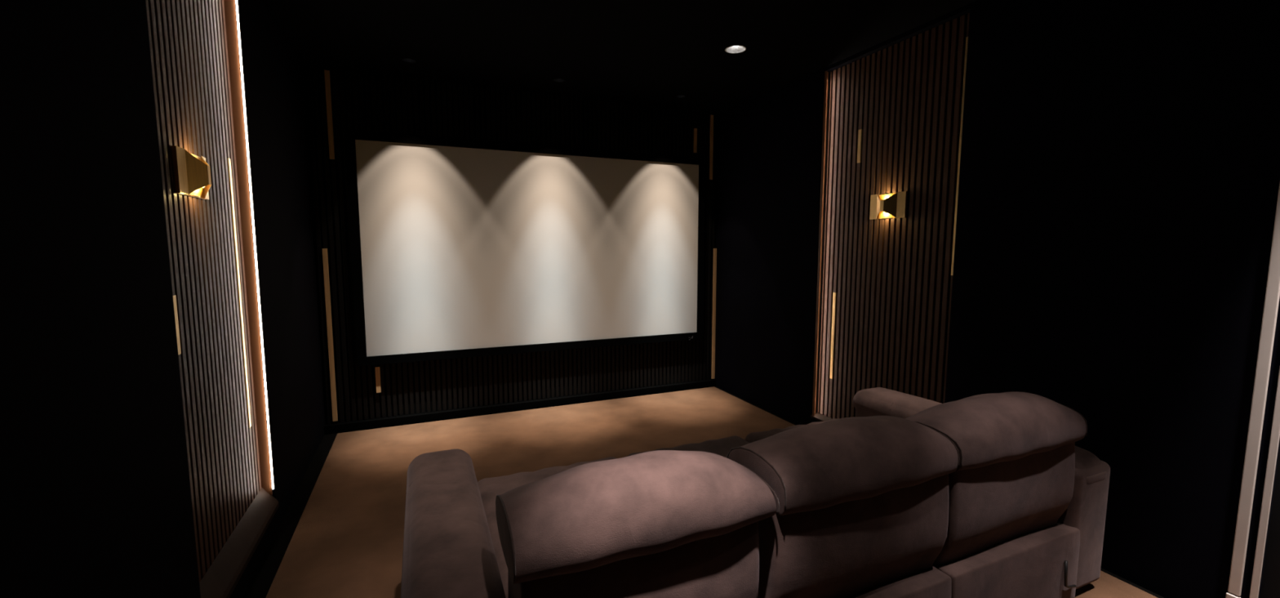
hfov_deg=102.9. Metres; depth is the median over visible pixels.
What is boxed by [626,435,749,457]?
seat cushion
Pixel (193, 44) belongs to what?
slatted panel
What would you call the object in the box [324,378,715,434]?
baseboard
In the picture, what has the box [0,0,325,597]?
wall
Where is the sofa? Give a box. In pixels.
[400,386,1110,597]
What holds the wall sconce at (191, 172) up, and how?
attached to the slatted panel at (193, 44)
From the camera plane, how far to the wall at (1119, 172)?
2.49 m
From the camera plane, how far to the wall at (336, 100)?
4.71 m
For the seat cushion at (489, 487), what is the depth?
2.43 m
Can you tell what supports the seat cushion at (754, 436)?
on the sofa
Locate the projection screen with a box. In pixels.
[343,128,706,365]
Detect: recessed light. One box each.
[675,94,686,97]
[724,44,746,53]
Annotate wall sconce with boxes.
[170,145,211,199]
[869,191,907,219]
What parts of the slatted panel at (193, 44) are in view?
sill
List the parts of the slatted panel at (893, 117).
sill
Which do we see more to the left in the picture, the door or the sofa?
the sofa
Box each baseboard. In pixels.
[242,386,1164,597]
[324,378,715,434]
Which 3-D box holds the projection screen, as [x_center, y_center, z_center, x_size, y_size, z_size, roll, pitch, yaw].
[-0.870,-0.477,4.989,3.429,1.988,0.049,-2,6,-23]
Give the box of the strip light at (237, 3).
[235,0,275,488]
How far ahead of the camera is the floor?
3.89 m
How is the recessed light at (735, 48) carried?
in the ceiling
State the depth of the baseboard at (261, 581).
2.90 m
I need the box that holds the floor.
[266,386,1157,597]
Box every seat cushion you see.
[477,456,617,597]
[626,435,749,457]
[744,417,835,442]
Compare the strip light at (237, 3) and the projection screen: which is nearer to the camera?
the strip light at (237, 3)
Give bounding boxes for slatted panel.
[145,0,279,597]
[810,12,969,421]
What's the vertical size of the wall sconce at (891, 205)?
0.180 m
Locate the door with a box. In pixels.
[1225,182,1279,597]
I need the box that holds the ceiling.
[261,0,976,115]
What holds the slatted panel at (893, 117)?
attached to the wall at (1119, 172)
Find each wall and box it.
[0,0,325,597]
[302,64,717,423]
[714,0,1279,597]
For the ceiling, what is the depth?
3.61 m
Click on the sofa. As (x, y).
(993, 495)
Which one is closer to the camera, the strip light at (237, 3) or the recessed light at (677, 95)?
the strip light at (237, 3)

